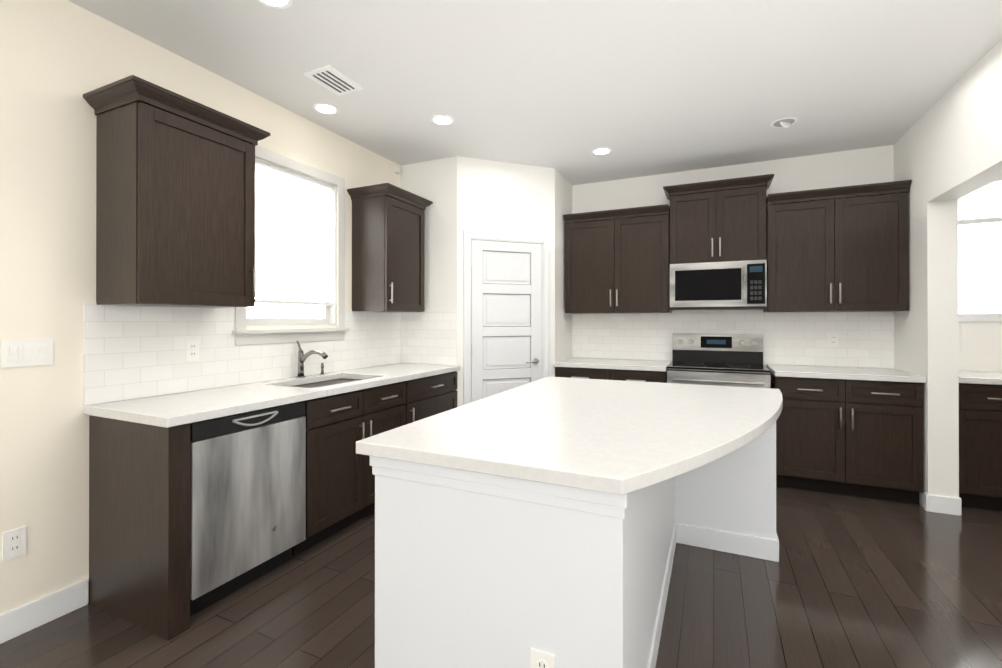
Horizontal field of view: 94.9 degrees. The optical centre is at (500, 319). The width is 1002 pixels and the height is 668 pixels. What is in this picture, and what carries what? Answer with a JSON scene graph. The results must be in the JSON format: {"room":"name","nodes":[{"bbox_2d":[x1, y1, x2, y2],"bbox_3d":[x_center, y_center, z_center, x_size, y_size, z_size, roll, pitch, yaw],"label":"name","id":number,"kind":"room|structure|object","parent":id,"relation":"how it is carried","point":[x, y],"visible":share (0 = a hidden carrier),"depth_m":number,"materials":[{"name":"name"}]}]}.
{"room":"kitchen","nodes":[
{"label":"kitchen","id":0,"kind":"room"},
{"bbox_2d":[0,0,400,613],"bbox_3d":[-2.368,-0.062,1.279,0.120,2.740,9.390,0,0,25],"label":"wall","id":1,"kind":"structure","parent":0,"point":[59,59],"depth_m":2.03,"materials":[{"name":"beige paint"}]},
{"bbox_2d":[2,526,25,560],"bbox_3d":[-2.009,0.925,1.898,0.009,0.114,0.070,0,0,25],"label":"outlet","id":2,"kind":"object","parent":1,"relation":"attached to","point":[13,543],"visible":1,"depth_m":1.90,"materials":[{"name":"white plastic"}]},
{"bbox_2d":[1,339,52,367],"bbox_3d":[-1.991,0.140,1.936,0.012,0.114,0.162,0,0,25],"label":"switch plate","id":3,"kind":"object","parent":1,"relation":"attached to","point":[25,352],"visible":1,"depth_m":1.93,"materials":[{"name":"white plastic"}]},
{"bbox_2d":[0,579,87,643],"bbox_3d":[-3.090,1.246,-0.447,0.014,0.115,5.655,0,0,25],"label":"baseboard","id":4,"kind":"structure","parent":1,"relation":"attached to","point":[20,620],"depth_m":1.97,"materials":[{"name":"white"}]},
{"bbox_2d":[83,75,269,307],"bbox_3d":[-1.598,-0.551,2.326,0.400,0.964,0.665,0,0,25],"label":"upper cabinet","id":5,"kind":"object","parent":1,"relation":"attached to","point":[175,199],"visible":1,"depth_m":2.14,"materials":[{"name":"brown wood"}]},
{"bbox_2d":[83,302,400,405],"bbox_3d":[-1.419,0.160,3.180,0.008,0.474,2.359,0,0,25],"label":"tile backsplash","id":6,"kind":"structure","parent":1,"relation":"attached to","point":[133,352],"depth_m":2.54,"materials":[{"name":"white tile"}]},
{"bbox_2d":[186,340,198,360],"bbox_3d":[-1.704,0.171,2.541,0.009,0.114,0.070,0,0,25],"label":"outlet","id":7,"kind":"object","parent":6,"relation":"attached to","point":[192,350],"visible":1,"depth_m":2.54,"materials":[{"name":"white plastic"}]},
{"bbox_2d":[232,146,349,345],"bbox_3d":[-1.454,-0.470,3.198,0.170,1.255,0.940,0,0,25],"label":"window","id":8,"kind":"structure","parent":1,"relation":"in","point":[243,335],"depth_m":3.33,"materials":[{"name":"white wood"}]},
{"bbox_2d":[255,160,333,305],"bbox_3d":[-1.454,-0.561,3.198,0.040,0.908,0.730,0,0,25],"label":"window blinds","id":9,"kind":"object","parent":8,"relation":"attached to","point":[290,284],"visible":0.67,"depth_m":3.19,"materials":[{"name":"white"}]},
{"bbox_2d":[347,183,432,311],"bbox_3d":[-0.906,-0.548,3.824,0.400,0.964,0.615,0,0,25],"label":"upper cabinet","id":10,"kind":"object","parent":1,"relation":"attached to","point":[388,247],"visible":1,"depth_m":3.64,"materials":[{"name":"brown wood"}]},
{"bbox_2d":[394,166,400,173],"bbox_3d":[-0.940,-1.360,4.175,0.045,0.060,0.060,0,0,25],"label":"sensor","id":11,"kind":"object","parent":1,"relation":"attached to","point":[397,169],"visible":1,"depth_m":4.15,"materials":[{"name":"white plastic"}]},
{"bbox_2d":[401,156,456,390],"bbox_3d":[-0.629,-0.055,4.182,0.600,2.740,0.120,0,0,25],"label":"wall","id":12,"kind":"structure","parent":0,"point":[434,182],"depth_m":4.08,"materials":[{"name":"paint"}]},
{"bbox_2d":[401,311,456,364],"bbox_3d":[-0.652,0.162,4.122,0.590,0.474,0.008,0,0,25],"label":"tile backsplash","id":13,"kind":"structure","parent":12,"relation":"attached to","point":[428,337],"depth_m":4.11,"materials":[{"name":"white tile"}]},
{"bbox_2d":[0,485,1001,667],"bbox_3d":[1.490,1.354,-0.508,8.620,0.100,9.390,0,0,25],"label":"floor","id":14,"kind":"structure","parent":0,"point":[849,581],"depth_m":2.08,"materials":[{"name":"brown wood"}]},
{"bbox_2d":[89,415,189,640],"bbox_3d":[-1.611,0.874,2.037,0.609,0.873,0.086,0,0,25],"label":"cabinet end panel","id":15,"kind":"object","parent":14,"relation":"on","point":[139,524],"visible":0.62,"depth_m":1.95,"materials":[{"name":"brown wood"}]},
{"bbox_2d":[190,401,305,615],"bbox_3d":[-1.451,0.876,2.348,0.606,0.869,0.605,0,0,25],"label":"dishwasher","id":16,"kind":"object","parent":14,"relation":"on","point":[247,497],"visible":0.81,"depth_m":2.17,"materials":[{"name":"silver metal"}]},
{"bbox_2d":[290,378,405,555],"bbox_3d":[-1.131,0.875,3.035,0.644,0.874,0.900,0,0,25],"label":"base cabinet","id":17,"kind":"object","parent":14,"relation":"on","point":[340,486],"visible":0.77,"depth_m":2.77,"materials":[{"name":"black wood"}]},
{"bbox_2d":[84,363,459,427],"bbox_3d":[-1.133,0.417,3.046,0.632,0.040,2.357,0,0,25],"label":"countertop","id":18,"kind":"structure","parent":17,"relation":"on","point":[172,410],"depth_m":2.37,"materials":[{"name":"white stone"}]},
{"bbox_2d":[296,341,327,377],"bbox_3d":[-1.280,0.271,3.105,0.279,0.253,0.062,0,0,25],"label":"faucet","id":19,"kind":"object","parent":18,"relation":"on","point":[302,357],"visible":0.98,"depth_m":3.13,"materials":[{"name":"silver metal"}]},
{"bbox_2d":[319,363,324,374],"bbox_3d":[-1.290,0.356,3.319,0.040,0.085,0.040,0,0,25],"label":"soap dispenser","id":20,"kind":"object","parent":18,"relation":"on","point":[322,369],"visible":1,"depth_m":3.31,"materials":[{"name":"silver metal"}]},
{"bbox_2d":[404,371,456,423],"bbox_3d":[-0.787,0.878,3.780,0.644,0.873,0.731,0,0,25],"label":"base cabinet","id":21,"kind":"object","parent":14,"relation":"on","point":[428,396],"visible":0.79,"depth_m":3.61,"materials":[{"name":"black wood"}]},
{"bbox_2d":[370,422,778,667],"bbox_3d":[0.563,0.873,2.052,1.344,0.874,1.832,0,0,25],"label":"kitchen island","id":22,"kind":"object","parent":14,"relation":"on","point":[476,570],"visible":0.67,"depth_m":1.38,"materials":[{"name":"white paint"}]},
{"bbox_2d":[530,647,554,667],"bbox_3d":[0.114,0.968,1.259,0.070,0.114,0.009,0,0,25],"label":"outlet","id":23,"kind":"object","parent":22,"relation":"attached to","point":[540,659],"visible":1,"depth_m":1.26,"materials":[{"name":"white plastic"}]},
{"bbox_2d":[356,377,782,494],"bbox_3d":[0.561,0.415,2.058,1.393,0.040,1.905,0,0,25],"label":"island countertop","id":24,"kind":"structure","parent":22,"relation":"on","point":[619,437],"depth_m":1.60,"materials":[{"name":"white stone"}]},
{"bbox_2d":[556,367,666,382],"bbox_3d":[1.074,0.879,4.367,0.988,0.873,0.644,0,0,25],"label":"base cabinet","id":25,"kind":"object","parent":14,"relation":"on","point":[623,375],"visible":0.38,"depth_m":4.10,"materials":[{"name":"black wood"}]},
{"bbox_2d":[554,358,671,371],"bbox_3d":[1.077,0.421,4.374,0.991,0.040,0.632,0,0,25],"label":"countertop","id":26,"kind":"structure","parent":25,"relation":"on","point":[628,364],"depth_m":4.19,"materials":[{"name":"white stone"}]},
{"bbox_2d":[667,333,770,387],"bbox_3d":[1.855,0.722,3.960,0.754,1.185,0.696,0,0,25],"label":"range","id":27,"kind":"object","parent":14,"relation":"on","point":[735,360],"visible":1,"depth_m":4.09,"materials":[{"name":"silver metal"}]},
{"bbox_2d":[770,373,923,503],"bbox_3d":[2.653,0.877,3.638,0.898,0.873,0.644,0,0,25],"label":"base cabinet","id":28,"kind":"object","parent":14,"relation":"on","point":[863,438],"visible":0.94,"depth_m":3.37,"materials":[{"name":"black wood"}]},
{"bbox_2d":[766,364,925,382],"bbox_3d":[2.655,0.419,3.645,0.901,0.040,0.632,0,0,25],"label":"countertop","id":29,"kind":"structure","parent":28,"relation":"on","point":[860,373],"depth_m":3.46,"materials":[{"name":"white stone"}]},
{"bbox_2d":[959,383,1001,510],"bbox_3d":[3.909,0.876,3.107,1.460,0.873,0.554,0,0,25],"label":"base cabinet","id":30,"kind":"object","parent":14,"relation":"on","point":[980,445],"visible":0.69,"depth_m":3.15,"materials":[{"name":"black wood"}]},
{"bbox_2d":[959,371,1001,384],"bbox_3d":[3.921,0.418,3.112,1.482,0.040,0.537,0,0,25],"label":"countertop","id":31,"kind":"structure","parent":30,"relation":"on","point":[976,377],"depth_m":3.16,"materials":[{"name":"white stone"}]},
{"bbox_2d":[457,156,554,406],"bbox_3d":[0.042,-0.055,4.222,0.948,2.740,0.120,0,0,-20],"label":"wall","id":32,"kind":"structure","parent":0,"point":[499,196],"depth_m":4.15,"materials":[{"name":"paint"}]},
{"bbox_2d":[471,240,541,401],"bbox_3d":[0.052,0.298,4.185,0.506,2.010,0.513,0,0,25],"label":"pantry door","id":33,"kind":"structure","parent":32,"relation":"in","point":[506,316],"depth_m":4.17,"materials":[{"name":"white wood"}]},
{"bbox_2d":[463,230,550,404],"bbox_3d":[0.046,0.267,4.210,0.836,2.097,0.144,0,0,-20],"label":"door frame","id":34,"kind":"structure","parent":32,"relation":"attached to","point":[469,236],"depth_m":4.10,"materials":[{"name":"white wood"}]},
{"bbox_2d":[68,0,1001,184],"bbox_3d":[1.490,-1.486,-0.501,8.620,0.100,9.390,0,0,25],"label":"ceiling","id":35,"kind":"structure","parent":0,"point":[639,88],"depth_m":2.62,"materials":[{"name":"white paint"}]},
{"bbox_2d":[257,0,292,8],"bbox_3d":[-1.010,-1.427,2.026,0.170,0.006,0.170,0,0,25],"label":"recessed light","id":36,"kind":"object","parent":35,"relation":"in","point":[280,4],"visible":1,"depth_m":2.07,"materials":[{"name":"white"}]},
{"bbox_2d":[313,103,338,114],"bbox_3d":[-1.183,-1.424,3.108,0.170,0.006,0.170,0,0,25],"label":"recessed light","id":37,"kind":"object","parent":35,"relation":"in","point":[327,108],"visible":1,"depth_m":3.10,"materials":[{"name":"white"}]},
{"bbox_2d":[303,65,362,95],"bbox_3d":[-0.997,-1.422,2.747,0.200,0.012,0.280,0,0,25],"label":"ceiling vent","id":38,"kind":"object","parent":35,"relation":"in","point":[332,79],"visible":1,"depth_m":2.73,"materials":[{"name":"white metal"}]},
{"bbox_2d":[430,115,453,124],"bbox_3d":[-0.418,-1.424,3.284,0.170,0.006,0.170,0,0,25],"label":"recessed light","id":39,"kind":"object","parent":35,"relation":"in","point":[442,119],"visible":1,"depth_m":3.27,"materials":[{"name":"white"}]},
{"bbox_2d":[592,147,611,154],"bbox_3d":[0.852,-1.422,3.887,0.170,0.006,0.170,0,0,25],"label":"recessed light","id":40,"kind":"object","parent":35,"relation":"in","point":[602,151],"visible":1,"depth_m":3.88,"materials":[{"name":"white"}]},
{"bbox_2d":[770,117,797,127],"bbox_3d":[2.046,-1.418,3.324,0.170,0.080,0.170,0,0,25],"label":"recessed light","id":41,"kind":"object","parent":35,"relation":"in","point":[786,122],"visible":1,"depth_m":3.30,"materials":[{"name":"white metal"}]},
{"bbox_2d":[555,169,572,376],"bbox_3d":[0.578,-0.054,4.627,0.120,2.740,0.600,0,0,25],"label":"wall","id":42,"kind":"structure","parent":0,"point":[563,206],"depth_m":4.52,"materials":[{"name":"paint"}]},
{"bbox_2d":[573,145,1001,371],"bbox_3d":[4.011,-0.057,3.437,7.350,2.740,0.120,0,0,25],"label":"wall","id":43,"kind":"structure","parent":0,"point":[980,346],"depth_m":4.00,"materials":[{"name":"paint"}]},
{"bbox_2d":[563,204,671,313],"bbox_3d":[1.134,-0.546,4.481,0.972,0.964,0.400,0,0,25],"label":"upper cabinet","id":44,"kind":"object","parent":43,"relation":"attached to","point":[615,264],"visible":1,"depth_m":4.33,"materials":[{"name":"brown wood"}]},
{"bbox_2d":[663,174,773,263],"bbox_3d":[1.926,-0.843,4.116,0.860,0.696,0.400,0,0,25],"label":"upper cabinet","id":45,"kind":"object","parent":43,"relation":"attached to","point":[724,220],"visible":0.85,"depth_m":3.97,"materials":[{"name":"brown wood"}]},
{"bbox_2d":[670,260,766,309],"bbox_3d":[1.916,-0.291,4.093,0.752,0.403,0.441,0,0,25],"label":"microwave","id":46,"kind":"object","parent":45,"relation":"attached to","point":[734,285],"visible":1,"depth_m":3.93,"materials":[{"name":"silver metal"}]},
{"bbox_2d":[572,309,893,368],"bbox_3d":[1.978,0.153,4.305,2.688,0.494,0.008,0,0,25],"label":"tile backsplash","id":47,"kind":"structure","parent":43,"relation":"attached to","point":[865,339],"depth_m":4.12,"materials":[{"name":"white tile"}]},
{"bbox_2d":[828,333,837,346],"bbox_3d":[2.823,0.175,3.905,0.070,0.114,0.009,0,0,25],"label":"outlet","id":48,"kind":"object","parent":47,"relation":"attached to","point":[832,339],"visible":1,"depth_m":3.90,"materials":[{"name":"white plastic"}]},
{"bbox_2d":[764,180,911,311],"bbox_3d":[2.694,-0.548,3.760,0.920,0.964,0.400,0,0,25],"label":"upper cabinet","id":49,"kind":"object","parent":43,"relation":"attached to","point":[835,254],"visible":0.98,"depth_m":3.61,"materials":[{"name":"brown wood"}]},
{"bbox_2d":[958,178,1001,320],"bbox_3d":[3.840,-0.546,3.486,1.020,1.120,0.096,0,0,25],"label":"window","id":50,"kind":"structure","parent":43,"relation":"in","point":[983,317],"depth_m":3.53,"materials":[{"name":"white"}]},
{"bbox_2d":[893,39,1001,506],"bbox_3d":[1.329,-0.066,-0.496,0.160,2.740,9.270,0,0,25],"label":"wall","id":51,"kind":"structure","parent":0,"point":[947,150],"depth_m":3.12,"materials":[{"name":"paint"}]},
{"label":"outside","id":52,"kind":"structure","parent":0,"visible":0},
{"bbox_2d":[958,185,1001,313],"bbox_3d":[4.062,-0.545,3.965,1.900,2.000,0.020,0,0,25],"label":"sky","id":53,"kind":"structure","parent":52,"point":[979,268],"depth_m":3.93,"materials":[{"name":"white"}]},
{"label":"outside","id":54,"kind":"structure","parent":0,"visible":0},
{"bbox_2d":[247,170,322,317],"bbox_3d":[-1.976,-0.442,3.439,0.020,2.170,1.960,0,0,25],"label":"sky","id":55,"kind":"structure","parent":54,"point":[264,310],"depth_m":3.83,"materials":[{"name":"white"}]}
]}

